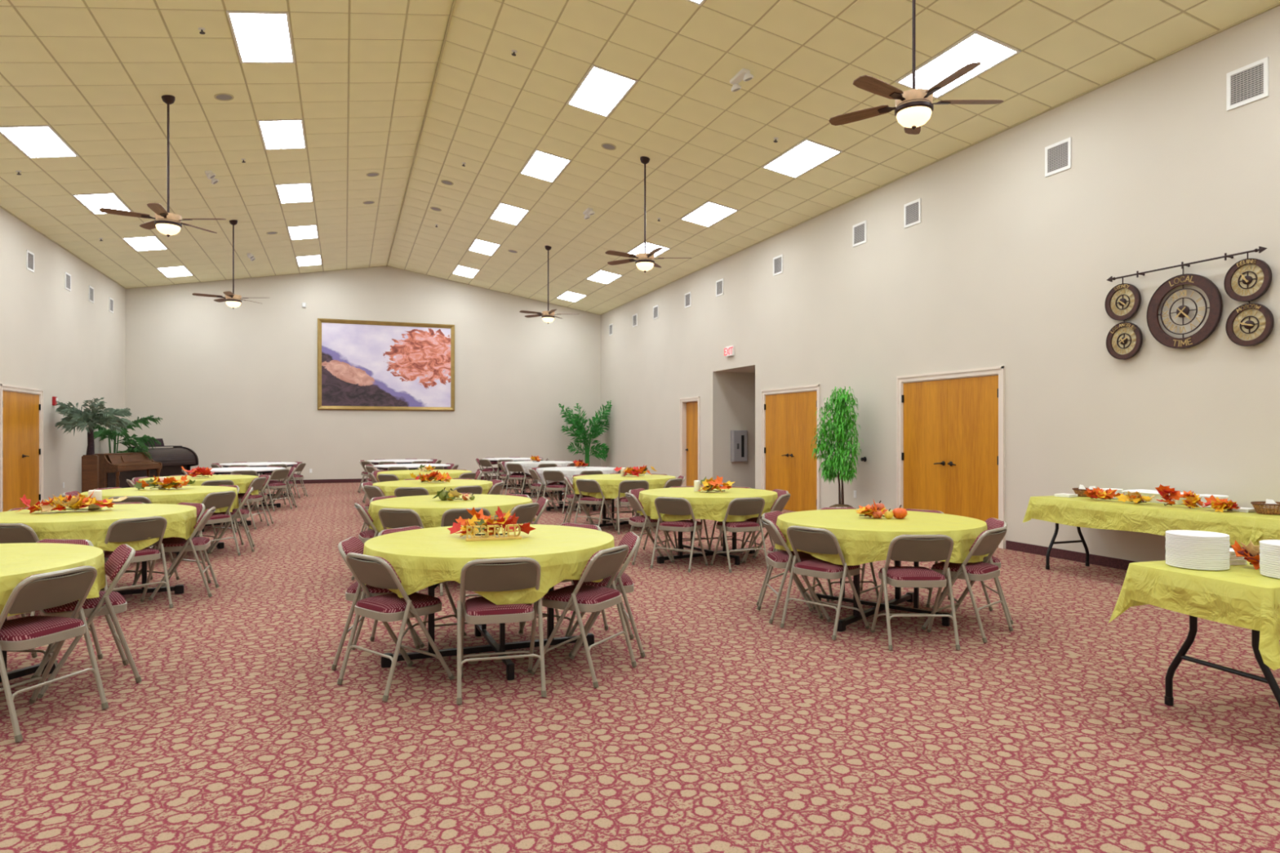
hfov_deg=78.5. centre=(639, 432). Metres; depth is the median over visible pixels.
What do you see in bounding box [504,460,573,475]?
tablecloth
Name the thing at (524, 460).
folding chair
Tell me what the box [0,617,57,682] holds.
round table
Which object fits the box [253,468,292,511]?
folding chair
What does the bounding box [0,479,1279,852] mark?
floor
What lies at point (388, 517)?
folding chair
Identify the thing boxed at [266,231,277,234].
ceiling speaker
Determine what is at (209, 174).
emergency light
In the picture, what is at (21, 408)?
door
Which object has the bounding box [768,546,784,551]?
seat cushion
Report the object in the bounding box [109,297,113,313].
air vent
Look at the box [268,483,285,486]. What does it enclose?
seat cushion
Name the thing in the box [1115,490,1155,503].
leaf garland
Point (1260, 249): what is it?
rail
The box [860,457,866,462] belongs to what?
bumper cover
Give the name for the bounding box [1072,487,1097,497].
bread basket
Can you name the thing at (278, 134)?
ceiling light
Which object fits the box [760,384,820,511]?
door
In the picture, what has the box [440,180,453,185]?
ceiling speaker
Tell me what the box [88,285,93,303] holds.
air vent
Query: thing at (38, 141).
ceiling light
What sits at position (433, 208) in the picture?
ceiling speaker
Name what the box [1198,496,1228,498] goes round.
plate
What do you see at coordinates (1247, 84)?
air vent
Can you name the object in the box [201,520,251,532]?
round table
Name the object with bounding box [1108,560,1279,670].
tablecloth
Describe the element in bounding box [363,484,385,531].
folding chair
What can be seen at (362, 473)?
folding chair
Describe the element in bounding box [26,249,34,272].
air vent
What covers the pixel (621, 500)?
seat cushion
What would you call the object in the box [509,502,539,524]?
folding chair
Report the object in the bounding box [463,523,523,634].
folding chair
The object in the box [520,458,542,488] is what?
folding chair
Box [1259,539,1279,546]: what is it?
plate
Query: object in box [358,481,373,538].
folding chair
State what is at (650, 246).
ceiling light
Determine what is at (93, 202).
ceiling light
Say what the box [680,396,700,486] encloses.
door
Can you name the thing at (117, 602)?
seat cushion
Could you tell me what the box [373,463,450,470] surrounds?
round table
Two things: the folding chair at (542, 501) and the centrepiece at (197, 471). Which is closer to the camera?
the folding chair at (542, 501)
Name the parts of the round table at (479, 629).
leg, leg, wire rail, leg, leg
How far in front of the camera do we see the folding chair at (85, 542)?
4.87 m
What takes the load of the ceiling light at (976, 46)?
attached to the ceiling at (406, 92)
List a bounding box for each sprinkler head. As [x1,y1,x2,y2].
[198,27,204,34]
[511,49,517,56]
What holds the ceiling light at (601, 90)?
attached to the ceiling at (406, 92)
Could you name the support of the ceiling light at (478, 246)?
attached to the ceiling at (406, 92)
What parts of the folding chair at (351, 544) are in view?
leg, frame, leg, leg, leg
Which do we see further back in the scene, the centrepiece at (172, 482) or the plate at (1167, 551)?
the centrepiece at (172, 482)
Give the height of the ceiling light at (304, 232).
0.124 m
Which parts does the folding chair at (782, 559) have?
leg, panel, frame, leg, leg, leg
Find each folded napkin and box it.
[1078,484,1085,488]
[1262,498,1275,507]
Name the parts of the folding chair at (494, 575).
leg, leg, frame, panel, leg, leg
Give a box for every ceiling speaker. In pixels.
[213,93,234,101]
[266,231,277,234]
[363,200,374,204]
[366,172,379,177]
[430,206,441,211]
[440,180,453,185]
[507,249,517,253]
[601,142,616,150]
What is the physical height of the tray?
0.108 m
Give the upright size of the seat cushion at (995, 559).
0.041 m
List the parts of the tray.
lid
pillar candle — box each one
[88,488,102,510]
[158,476,166,488]
[621,466,625,475]
[693,480,700,491]
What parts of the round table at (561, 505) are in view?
leg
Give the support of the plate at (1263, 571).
on the plate at (1270, 575)
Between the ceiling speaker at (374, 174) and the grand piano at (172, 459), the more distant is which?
the grand piano at (172, 459)
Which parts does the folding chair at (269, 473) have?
leg, leg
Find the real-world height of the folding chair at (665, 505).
0.750 m
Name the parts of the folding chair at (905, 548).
leg, leg, frame, panel, leg, leg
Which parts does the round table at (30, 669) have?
leg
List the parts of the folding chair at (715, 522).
leg, leg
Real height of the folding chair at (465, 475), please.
0.750 m
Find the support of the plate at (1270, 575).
on the tablecloth at (1238, 595)
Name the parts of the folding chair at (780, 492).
leg, leg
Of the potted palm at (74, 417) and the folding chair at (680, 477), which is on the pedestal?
the potted palm at (74, 417)
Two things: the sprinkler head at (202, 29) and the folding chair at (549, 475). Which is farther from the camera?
the folding chair at (549, 475)
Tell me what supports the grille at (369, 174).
attached to the ceiling speaker at (374, 174)
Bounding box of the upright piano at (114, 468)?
[94,452,162,488]
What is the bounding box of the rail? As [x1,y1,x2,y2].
[1106,246,1266,282]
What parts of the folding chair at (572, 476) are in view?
leg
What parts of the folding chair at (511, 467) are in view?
leg, panel, frame, leg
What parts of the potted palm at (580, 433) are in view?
stem, stem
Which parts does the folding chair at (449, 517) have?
leg, panel, frame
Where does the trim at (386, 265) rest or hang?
attached to the wall at (225, 384)
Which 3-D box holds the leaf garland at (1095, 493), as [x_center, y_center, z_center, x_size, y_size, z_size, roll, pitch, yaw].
[4.529,0.602,7.690,0.220,0.135,0.391,0,0,-25]
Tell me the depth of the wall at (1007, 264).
9.05 m
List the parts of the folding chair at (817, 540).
leg, leg, panel, frame, leg, leg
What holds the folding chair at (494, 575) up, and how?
on the floor
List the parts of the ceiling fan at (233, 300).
blade, blade, blade, lamp shade, blade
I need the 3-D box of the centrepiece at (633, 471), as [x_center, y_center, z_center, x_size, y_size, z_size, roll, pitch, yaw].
[-0.068,0.578,11.839,0.666,0.188,0.275,0,0,2]
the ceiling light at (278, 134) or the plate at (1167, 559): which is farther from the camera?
the ceiling light at (278, 134)
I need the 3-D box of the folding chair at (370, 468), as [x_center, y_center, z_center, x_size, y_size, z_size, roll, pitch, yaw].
[-5.195,1.044,15.635,0.477,0.750,0.469,0,0,-42]
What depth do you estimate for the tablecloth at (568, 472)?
14.05 m
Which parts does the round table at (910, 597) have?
leg, leg, wire rail, leg, leg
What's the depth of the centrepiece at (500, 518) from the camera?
5.02 m
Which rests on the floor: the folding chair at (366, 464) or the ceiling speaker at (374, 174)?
the folding chair at (366, 464)
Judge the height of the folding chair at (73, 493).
0.750 m
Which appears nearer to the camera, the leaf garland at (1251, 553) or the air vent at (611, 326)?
the leaf garland at (1251, 553)
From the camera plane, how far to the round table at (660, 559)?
8.66 m
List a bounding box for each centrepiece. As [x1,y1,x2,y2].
[14,490,128,513]
[133,474,195,489]
[181,466,214,477]
[409,470,452,482]
[417,464,435,471]
[431,487,475,500]
[447,506,535,537]
[530,455,541,462]
[573,458,588,467]
[613,464,656,476]
[697,475,734,493]
[856,500,909,519]
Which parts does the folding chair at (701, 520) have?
leg, leg, leg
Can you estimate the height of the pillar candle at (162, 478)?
0.148 m
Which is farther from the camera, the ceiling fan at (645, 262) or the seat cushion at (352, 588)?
the ceiling fan at (645, 262)
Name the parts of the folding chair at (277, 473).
leg, leg, frame, panel, leg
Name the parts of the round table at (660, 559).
leg, leg, wire rail, leg, leg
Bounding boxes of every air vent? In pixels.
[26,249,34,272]
[64,271,71,291]
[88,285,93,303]
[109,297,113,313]
[608,323,613,336]
[632,313,637,327]
[653,304,658,319]
[684,291,691,308]
[715,278,723,297]
[773,253,782,275]
[852,220,866,247]
[903,198,920,228]
[1044,137,1071,177]
[1226,57,1268,111]
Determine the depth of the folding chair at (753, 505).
8.05 m
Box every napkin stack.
[1053,493,1078,497]
[1226,506,1256,512]
[1229,548,1247,564]
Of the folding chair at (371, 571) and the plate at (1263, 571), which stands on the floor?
the folding chair at (371, 571)
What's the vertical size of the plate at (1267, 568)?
0.012 m
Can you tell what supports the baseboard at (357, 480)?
attached to the wall at (225, 384)
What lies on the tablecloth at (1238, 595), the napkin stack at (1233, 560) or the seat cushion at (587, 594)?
the napkin stack at (1233, 560)
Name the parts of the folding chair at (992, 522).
leg, leg, leg, frame, leg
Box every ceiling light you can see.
[0,124,79,158]
[71,192,132,214]
[121,235,168,251]
[155,265,193,277]
[226,10,295,62]
[257,119,306,150]
[275,182,313,204]
[287,224,318,239]
[295,254,322,266]
[452,264,479,278]
[467,238,501,256]
[488,202,529,226]
[519,149,571,182]
[555,290,586,302]
[566,64,638,117]
[586,269,622,284]
[626,241,671,257]
[680,200,738,227]
[686,0,705,5]
[761,138,842,178]
[895,31,1021,98]
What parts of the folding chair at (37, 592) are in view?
leg, frame, panel, leg, leg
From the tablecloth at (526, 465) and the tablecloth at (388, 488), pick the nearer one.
the tablecloth at (388, 488)
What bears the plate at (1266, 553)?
on the plate at (1264, 554)
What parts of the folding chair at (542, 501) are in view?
frame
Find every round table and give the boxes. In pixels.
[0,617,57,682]
[100,546,183,595]
[149,542,224,556]
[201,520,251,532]
[209,466,285,509]
[218,462,297,496]
[366,459,433,464]
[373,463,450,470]
[381,582,594,680]
[484,457,542,488]
[510,471,567,497]
[546,481,599,511]
[590,498,648,529]
[657,519,755,564]
[815,560,950,631]
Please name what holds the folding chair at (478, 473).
on the floor
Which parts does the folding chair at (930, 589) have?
leg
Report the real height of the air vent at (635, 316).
0.340 m
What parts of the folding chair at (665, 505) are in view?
leg, leg, panel, frame, leg, leg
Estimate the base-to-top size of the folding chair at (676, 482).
0.750 m
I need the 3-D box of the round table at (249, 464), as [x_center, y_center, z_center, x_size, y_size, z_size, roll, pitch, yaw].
[-8.253,1.049,16.981,1.524,0.742,1.524,0,0,-32]
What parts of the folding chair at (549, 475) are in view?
leg, panel, frame, leg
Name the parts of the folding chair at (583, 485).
leg, leg, panel, frame, leg, leg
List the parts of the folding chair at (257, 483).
leg, leg, frame, panel, leg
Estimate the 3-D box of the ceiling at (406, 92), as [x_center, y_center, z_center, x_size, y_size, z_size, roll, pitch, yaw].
[-2.343,-4.306,9.429,13.000,1.239,27.900,0,0,-21]
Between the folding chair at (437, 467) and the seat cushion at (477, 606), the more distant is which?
the folding chair at (437, 467)
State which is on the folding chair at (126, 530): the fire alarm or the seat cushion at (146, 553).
the seat cushion at (146, 553)
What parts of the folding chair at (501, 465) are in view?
frame, leg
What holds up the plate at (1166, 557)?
on the plate at (1167, 559)
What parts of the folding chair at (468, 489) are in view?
panel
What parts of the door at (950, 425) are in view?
handle, handle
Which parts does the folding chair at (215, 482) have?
frame, panel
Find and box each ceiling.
[0,0,1279,314]
[720,366,755,373]
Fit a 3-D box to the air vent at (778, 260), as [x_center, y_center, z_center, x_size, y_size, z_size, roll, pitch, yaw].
[2.561,-3.095,14.546,0.015,0.340,0.340,0,0,-21]
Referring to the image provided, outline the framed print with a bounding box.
[317,318,454,411]
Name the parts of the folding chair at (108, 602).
leg, leg, leg, frame, leg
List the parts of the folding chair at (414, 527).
leg, frame, leg, leg, leg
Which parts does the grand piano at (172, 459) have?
panel, panel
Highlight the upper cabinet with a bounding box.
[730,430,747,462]
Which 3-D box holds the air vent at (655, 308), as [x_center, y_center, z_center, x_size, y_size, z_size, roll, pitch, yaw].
[0.408,-3.095,20.264,0.015,0.340,0.340,0,0,-21]
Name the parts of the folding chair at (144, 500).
panel, frame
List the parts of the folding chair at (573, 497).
leg, frame, leg, leg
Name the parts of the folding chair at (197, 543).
leg, leg, leg, frame, panel, leg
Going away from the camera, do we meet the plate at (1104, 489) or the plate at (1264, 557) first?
the plate at (1264, 557)
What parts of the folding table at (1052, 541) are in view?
leg, leg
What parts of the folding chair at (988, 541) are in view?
leg, leg, leg, frame, panel, leg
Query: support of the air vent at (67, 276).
in the wall at (55, 340)
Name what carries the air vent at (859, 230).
in the wall at (1007, 264)
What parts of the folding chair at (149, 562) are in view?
leg, leg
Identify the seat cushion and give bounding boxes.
[0,615,84,640]
[43,591,125,613]
[104,547,159,558]
[156,537,209,546]
[162,537,179,540]
[208,513,230,519]
[213,509,248,515]
[237,492,266,495]
[237,494,262,498]
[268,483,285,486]
[270,480,293,484]
[287,475,303,477]
[346,581,393,593]
[355,591,440,613]
[359,529,377,537]
[465,595,533,615]
[481,469,499,471]
[509,475,530,477]
[531,483,554,486]
[542,584,620,604]
[546,484,568,488]
[566,493,590,497]
[572,572,632,586]
[579,496,611,501]
[619,497,628,502]
[629,515,665,522]
[659,520,702,527]
[716,520,759,527]
[746,516,762,523]
[767,551,816,562]
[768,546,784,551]
[794,558,858,572]
[879,566,945,580]
[932,561,999,573]
[979,555,999,562]
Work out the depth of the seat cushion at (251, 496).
11.52 m
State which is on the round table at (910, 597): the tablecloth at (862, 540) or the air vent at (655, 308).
the tablecloth at (862, 540)
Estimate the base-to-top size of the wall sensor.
0.140 m
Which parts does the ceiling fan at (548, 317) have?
blade, blade, lamp shade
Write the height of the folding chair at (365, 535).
0.750 m
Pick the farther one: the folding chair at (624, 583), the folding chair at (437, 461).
the folding chair at (437, 461)
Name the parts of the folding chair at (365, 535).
panel, frame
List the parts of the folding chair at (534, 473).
panel, frame, leg, leg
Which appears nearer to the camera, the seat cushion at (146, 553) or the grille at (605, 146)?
the seat cushion at (146, 553)
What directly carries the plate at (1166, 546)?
on the plate at (1168, 549)
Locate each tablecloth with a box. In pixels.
[0,503,196,551]
[0,542,106,616]
[80,485,239,512]
[138,475,260,494]
[363,524,614,604]
[368,493,535,533]
[372,479,493,496]
[376,469,471,482]
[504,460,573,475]
[535,466,616,484]
[572,474,675,498]
[636,487,777,521]
[773,509,988,565]
[1022,495,1279,546]
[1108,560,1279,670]
[1248,515,1279,545]
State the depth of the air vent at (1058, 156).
8.83 m
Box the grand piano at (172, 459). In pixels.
[127,438,198,477]
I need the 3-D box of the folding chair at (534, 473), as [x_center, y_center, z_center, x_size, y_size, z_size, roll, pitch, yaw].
[-1.770,1.044,14.242,0.477,0.750,0.469,0,0,-23]
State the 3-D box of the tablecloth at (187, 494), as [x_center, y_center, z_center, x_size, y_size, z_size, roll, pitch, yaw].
[-5.530,0.799,9.091,1.578,0.253,1.578,0,0,-21]
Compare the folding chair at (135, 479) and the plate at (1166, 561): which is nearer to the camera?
the plate at (1166, 561)
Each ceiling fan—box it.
[99,94,226,236]
[192,219,269,308]
[520,245,577,324]
[604,156,690,272]
[828,0,1003,134]
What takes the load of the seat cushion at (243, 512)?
on the folding chair at (241, 513)
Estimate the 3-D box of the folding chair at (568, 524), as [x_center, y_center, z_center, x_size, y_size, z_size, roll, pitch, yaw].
[-0.547,1.044,5.562,0.469,0.750,0.477,0,0,33]
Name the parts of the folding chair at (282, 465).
frame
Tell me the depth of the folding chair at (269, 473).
15.25 m
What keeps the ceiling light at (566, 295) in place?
attached to the ceiling at (406, 92)
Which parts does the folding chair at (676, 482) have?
frame, panel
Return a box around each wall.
[0,207,125,501]
[125,266,600,479]
[600,5,1279,562]
[719,372,755,488]
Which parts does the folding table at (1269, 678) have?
leg, leg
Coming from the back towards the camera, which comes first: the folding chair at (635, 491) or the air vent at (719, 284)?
the air vent at (719, 284)
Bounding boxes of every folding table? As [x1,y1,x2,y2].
[1045,523,1089,569]
[1164,615,1279,707]
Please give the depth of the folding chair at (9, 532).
5.77 m
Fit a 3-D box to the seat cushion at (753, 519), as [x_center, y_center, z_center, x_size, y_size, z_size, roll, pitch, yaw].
[1.377,0.953,8.547,0.376,0.041,0.360,0,0,27]
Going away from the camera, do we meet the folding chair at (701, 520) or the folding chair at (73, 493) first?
the folding chair at (73, 493)
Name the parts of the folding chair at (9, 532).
panel, frame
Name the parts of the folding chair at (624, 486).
leg, leg, frame, panel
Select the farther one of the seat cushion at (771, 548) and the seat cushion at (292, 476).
the seat cushion at (292, 476)
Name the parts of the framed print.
frame, frame, frame, frame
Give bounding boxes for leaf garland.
[1083,486,1124,499]
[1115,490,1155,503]
[1153,484,1182,505]
[1181,490,1204,508]
[1203,494,1239,512]
[1231,539,1259,569]
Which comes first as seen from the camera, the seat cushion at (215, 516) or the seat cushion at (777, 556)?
the seat cushion at (777, 556)
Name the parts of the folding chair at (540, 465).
panel, frame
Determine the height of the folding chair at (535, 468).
0.750 m
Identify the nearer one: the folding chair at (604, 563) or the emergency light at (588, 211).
the folding chair at (604, 563)
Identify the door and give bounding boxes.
[0,383,43,511]
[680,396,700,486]
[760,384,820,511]
[896,365,1004,548]
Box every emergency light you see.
[204,170,218,184]
[246,253,255,261]
[582,207,595,219]
[729,68,753,92]
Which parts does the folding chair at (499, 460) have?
frame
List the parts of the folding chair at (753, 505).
leg, leg, frame, panel, leg, leg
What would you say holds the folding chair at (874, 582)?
on the floor
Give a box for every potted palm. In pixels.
[54,397,133,454]
[93,415,162,460]
[558,400,612,466]
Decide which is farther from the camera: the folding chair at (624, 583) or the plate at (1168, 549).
the folding chair at (624, 583)
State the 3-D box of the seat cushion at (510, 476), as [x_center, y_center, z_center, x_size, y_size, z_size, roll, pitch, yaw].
[-2.612,0.953,17.032,0.360,0.041,0.376,0,0,30]
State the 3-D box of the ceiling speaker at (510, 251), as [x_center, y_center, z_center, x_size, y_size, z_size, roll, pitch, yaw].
[-3.035,-4.311,18.703,0.227,0.050,0.228,0,0,-28]
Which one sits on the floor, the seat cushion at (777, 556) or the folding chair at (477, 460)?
the folding chair at (477, 460)
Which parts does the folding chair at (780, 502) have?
leg, leg, frame, panel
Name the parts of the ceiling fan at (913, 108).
blade, blade, blade, lamp shade, blade, blade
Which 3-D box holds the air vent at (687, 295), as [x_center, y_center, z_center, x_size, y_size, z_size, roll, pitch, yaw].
[1.120,-3.095,18.373,0.015,0.340,0.340,0,0,-21]
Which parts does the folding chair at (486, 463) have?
panel, frame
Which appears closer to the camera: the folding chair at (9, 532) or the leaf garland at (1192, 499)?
the folding chair at (9, 532)
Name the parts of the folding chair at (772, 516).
leg, leg, leg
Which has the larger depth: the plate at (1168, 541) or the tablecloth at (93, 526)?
the tablecloth at (93, 526)
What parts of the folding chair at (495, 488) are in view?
panel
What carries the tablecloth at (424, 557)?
on the round table at (479, 629)
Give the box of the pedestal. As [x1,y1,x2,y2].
[81,454,98,492]
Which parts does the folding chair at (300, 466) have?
leg, frame, panel, leg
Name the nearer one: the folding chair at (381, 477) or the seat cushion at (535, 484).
the folding chair at (381, 477)
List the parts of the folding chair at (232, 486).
leg, leg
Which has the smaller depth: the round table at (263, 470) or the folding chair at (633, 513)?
the folding chair at (633, 513)
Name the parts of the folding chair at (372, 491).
panel, frame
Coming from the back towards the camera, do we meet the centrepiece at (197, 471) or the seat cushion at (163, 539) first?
the centrepiece at (197, 471)
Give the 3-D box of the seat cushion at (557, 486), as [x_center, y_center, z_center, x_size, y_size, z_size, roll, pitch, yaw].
[-1.440,0.953,13.902,0.360,0.041,0.376,0,0,25]
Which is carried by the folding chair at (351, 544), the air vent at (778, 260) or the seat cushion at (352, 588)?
the seat cushion at (352, 588)
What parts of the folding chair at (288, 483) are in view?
leg, frame, leg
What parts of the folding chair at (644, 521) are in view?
panel, frame, leg, leg, leg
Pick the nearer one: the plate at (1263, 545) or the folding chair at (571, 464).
the plate at (1263, 545)
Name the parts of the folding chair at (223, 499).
leg, frame, panel, leg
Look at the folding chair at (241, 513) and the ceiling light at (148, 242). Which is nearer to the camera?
the folding chair at (241, 513)
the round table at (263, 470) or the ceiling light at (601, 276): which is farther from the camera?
the ceiling light at (601, 276)
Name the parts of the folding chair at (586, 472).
panel, frame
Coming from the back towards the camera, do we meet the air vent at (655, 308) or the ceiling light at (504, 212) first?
the air vent at (655, 308)
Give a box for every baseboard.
[289,475,531,484]
[1005,540,1139,570]
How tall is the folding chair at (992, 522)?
0.750 m
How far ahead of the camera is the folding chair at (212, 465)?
16.26 m
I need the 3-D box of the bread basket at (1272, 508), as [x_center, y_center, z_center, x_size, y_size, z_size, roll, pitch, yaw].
[5.183,0.625,6.439,0.300,0.090,0.260,0,0,-21]
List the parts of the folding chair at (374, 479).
panel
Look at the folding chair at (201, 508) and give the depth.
7.31 m
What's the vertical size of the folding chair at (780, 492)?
0.750 m
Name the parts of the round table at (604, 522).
leg, leg, wire rail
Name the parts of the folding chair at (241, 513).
leg, leg, leg, frame, leg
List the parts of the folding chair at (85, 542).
leg, leg, frame, leg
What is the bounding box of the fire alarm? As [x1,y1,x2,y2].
[52,396,57,405]
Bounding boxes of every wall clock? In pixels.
[1104,277,1141,320]
[1106,320,1142,359]
[1146,268,1222,348]
[1223,253,1272,302]
[1225,301,1274,346]
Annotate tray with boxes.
[1121,488,1186,504]
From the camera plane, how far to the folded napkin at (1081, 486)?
8.21 m
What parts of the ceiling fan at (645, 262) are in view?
blade, blade, lamp shade, blade, blade, blade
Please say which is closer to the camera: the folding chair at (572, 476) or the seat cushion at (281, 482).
the folding chair at (572, 476)
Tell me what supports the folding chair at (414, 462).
on the floor
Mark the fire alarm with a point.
(55, 399)
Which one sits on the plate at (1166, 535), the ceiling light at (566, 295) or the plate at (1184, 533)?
the plate at (1184, 533)
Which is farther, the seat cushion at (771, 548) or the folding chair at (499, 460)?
the folding chair at (499, 460)
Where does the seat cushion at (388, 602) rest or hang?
on the folding chair at (371, 571)
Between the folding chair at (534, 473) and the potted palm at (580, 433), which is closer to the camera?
the folding chair at (534, 473)
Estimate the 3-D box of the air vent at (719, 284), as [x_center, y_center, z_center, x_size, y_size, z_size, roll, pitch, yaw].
[1.708,-3.095,16.810,0.015,0.340,0.340,0,0,-21]
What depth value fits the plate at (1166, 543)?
3.81 m
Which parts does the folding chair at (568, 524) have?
leg, leg, leg, frame, leg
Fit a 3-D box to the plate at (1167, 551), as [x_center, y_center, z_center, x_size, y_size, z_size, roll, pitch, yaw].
[2.784,0.604,3.917,0.262,0.012,0.262,0,0,-21]
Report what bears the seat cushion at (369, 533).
on the folding chair at (365, 535)
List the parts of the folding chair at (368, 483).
leg, frame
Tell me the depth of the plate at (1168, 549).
3.82 m
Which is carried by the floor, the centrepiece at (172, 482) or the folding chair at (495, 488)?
the folding chair at (495, 488)
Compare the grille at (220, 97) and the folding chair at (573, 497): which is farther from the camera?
the folding chair at (573, 497)
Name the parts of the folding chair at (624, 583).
leg, leg, leg, frame, leg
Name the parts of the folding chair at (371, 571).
leg, panel, frame, leg, leg, leg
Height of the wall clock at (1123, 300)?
0.439 m
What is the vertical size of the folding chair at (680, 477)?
0.750 m
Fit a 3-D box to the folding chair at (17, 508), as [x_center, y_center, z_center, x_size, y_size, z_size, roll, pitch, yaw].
[-5.254,1.044,6.911,0.477,0.750,0.469,0,0,26]
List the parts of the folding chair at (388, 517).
panel, frame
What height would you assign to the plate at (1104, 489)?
0.012 m
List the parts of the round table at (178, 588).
wire rail, leg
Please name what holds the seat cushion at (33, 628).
on the folding chair at (37, 592)
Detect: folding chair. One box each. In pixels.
[0,523,39,616]
[0,565,108,742]
[6,538,102,680]
[8,506,29,511]
[31,543,142,698]
[62,490,80,497]
[93,487,120,489]
[102,515,173,618]
[104,496,165,564]
[114,502,152,585]
[126,479,135,487]
[131,476,149,484]
[131,502,211,586]
[148,506,219,600]
[200,480,236,534]
[200,490,240,561]
[202,484,244,548]
[208,486,254,554]
[211,464,221,467]
[221,474,246,520]
[226,476,269,529]
[229,464,249,466]
[230,470,258,512]
[232,474,273,525]
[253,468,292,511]
[260,463,288,500]
[264,466,285,506]
[269,466,297,507]
[279,462,307,497]
[284,462,305,496]
[331,536,424,670]
[337,552,453,701]
[351,502,378,580]
[357,459,368,492]
[358,461,373,493]
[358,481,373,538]
[362,464,372,502]
[363,466,377,502]
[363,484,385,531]
[368,472,378,483]
[369,495,396,503]
[369,525,466,649]
[372,470,384,477]
[377,474,399,482]
[377,507,444,592]
[378,461,395,471]
[387,466,408,471]
[394,487,428,497]
[411,461,426,463]
[430,458,438,463]
[431,466,444,469]
[434,459,441,463]
[437,507,490,595]
[444,463,454,469]
[450,464,458,469]
[453,485,482,493]
[456,557,546,703]
[458,472,475,479]
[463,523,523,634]
[474,470,481,479]
[475,457,492,480]
[479,458,502,488]
[483,457,506,485]
[487,482,503,494]
[490,479,503,494]
[496,459,516,488]
[497,462,519,494]
[498,461,526,494]
[505,462,533,496]
[505,493,529,523]
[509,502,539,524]
[518,522,608,636]
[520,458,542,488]
[520,460,542,492]
[522,497,548,524]
[528,468,558,510]
[530,466,559,506]
[530,544,636,688]
[534,463,558,498]
[542,470,575,513]
[551,462,577,496]
[551,466,573,504]
[563,476,591,523]
[568,474,608,524]
[568,531,645,659]
[573,470,603,514]
[573,479,615,528]
[595,469,630,511]
[605,473,634,517]
[614,480,651,534]
[625,492,673,564]
[628,488,676,555]
[649,497,708,572]
[662,478,683,532]
[664,485,711,552]
[677,475,684,485]
[709,486,756,553]
[710,497,768,572]
[740,493,790,563]
[742,488,788,558]
[756,511,830,611]
[756,517,831,623]
[780,525,869,639]
[812,506,879,601]
[870,534,960,649]
[880,508,950,608]
[921,527,1013,642]
[931,517,1013,624]
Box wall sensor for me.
[302,302,306,307]
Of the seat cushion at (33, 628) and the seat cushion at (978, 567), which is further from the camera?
the seat cushion at (978, 567)
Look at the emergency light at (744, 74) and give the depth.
9.22 m
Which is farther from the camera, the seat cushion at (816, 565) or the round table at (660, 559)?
the round table at (660, 559)
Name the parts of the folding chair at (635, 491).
leg, leg, leg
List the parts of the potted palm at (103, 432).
stem, stem, stem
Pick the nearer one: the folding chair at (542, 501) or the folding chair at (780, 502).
the folding chair at (542, 501)
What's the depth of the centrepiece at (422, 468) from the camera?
13.20 m
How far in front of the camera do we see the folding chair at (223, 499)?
8.85 m
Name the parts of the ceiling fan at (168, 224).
blade, blade, blade, lamp shade, blade, blade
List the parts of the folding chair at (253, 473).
frame, panel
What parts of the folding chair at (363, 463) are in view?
panel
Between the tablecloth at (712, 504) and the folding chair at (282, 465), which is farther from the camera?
the folding chair at (282, 465)
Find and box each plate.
[1100,488,1123,490]
[1164,535,1229,542]
[1164,545,1229,553]
[1165,529,1229,538]
[1165,533,1230,540]
[1165,537,1230,545]
[1165,539,1230,546]
[1165,541,1229,549]
[1165,543,1230,551]
[1165,547,1229,555]
[1165,549,1230,557]
[1165,551,1230,559]
[1165,553,1229,561]
[1165,555,1229,564]
[1165,557,1229,565]
[1165,560,1230,568]
[1165,561,1229,570]
[1195,493,1228,497]
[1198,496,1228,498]
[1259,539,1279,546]
[1259,543,1279,549]
[1259,545,1279,551]
[1259,547,1279,554]
[1259,550,1279,555]
[1259,551,1279,558]
[1259,554,1279,560]
[1259,556,1279,563]
[1259,558,1279,564]
[1259,560,1279,567]
[1259,563,1279,569]
[1259,564,1279,572]
[1259,568,1279,576]
[1260,567,1279,573]
[1260,572,1279,578]
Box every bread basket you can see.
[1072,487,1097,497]
[1250,501,1279,515]
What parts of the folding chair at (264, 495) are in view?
leg, leg, frame, leg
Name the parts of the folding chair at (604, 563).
leg, leg, leg, frame, panel, leg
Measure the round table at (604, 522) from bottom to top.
0.742 m
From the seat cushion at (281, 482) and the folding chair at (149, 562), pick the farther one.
the seat cushion at (281, 482)
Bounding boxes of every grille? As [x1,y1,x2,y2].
[216,94,231,100]
[367,173,377,176]
[441,181,452,184]
[602,144,614,149]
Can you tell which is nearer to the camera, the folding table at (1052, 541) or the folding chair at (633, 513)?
the folding table at (1052, 541)
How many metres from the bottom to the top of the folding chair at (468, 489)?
0.750 m
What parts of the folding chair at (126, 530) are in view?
leg, frame, panel, leg, leg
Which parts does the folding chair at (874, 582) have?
leg, leg, frame, leg, leg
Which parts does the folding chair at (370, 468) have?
panel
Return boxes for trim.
[0,2,1279,315]
[126,265,599,315]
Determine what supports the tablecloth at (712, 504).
on the round table at (660, 559)
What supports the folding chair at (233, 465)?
on the floor
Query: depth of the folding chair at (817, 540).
5.54 m
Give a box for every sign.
[465,524,521,541]
[724,345,734,356]
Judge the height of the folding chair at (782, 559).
0.750 m
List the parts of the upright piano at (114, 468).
leg, lid, knee panel, carved panel, leg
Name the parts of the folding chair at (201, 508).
leg, leg, frame, leg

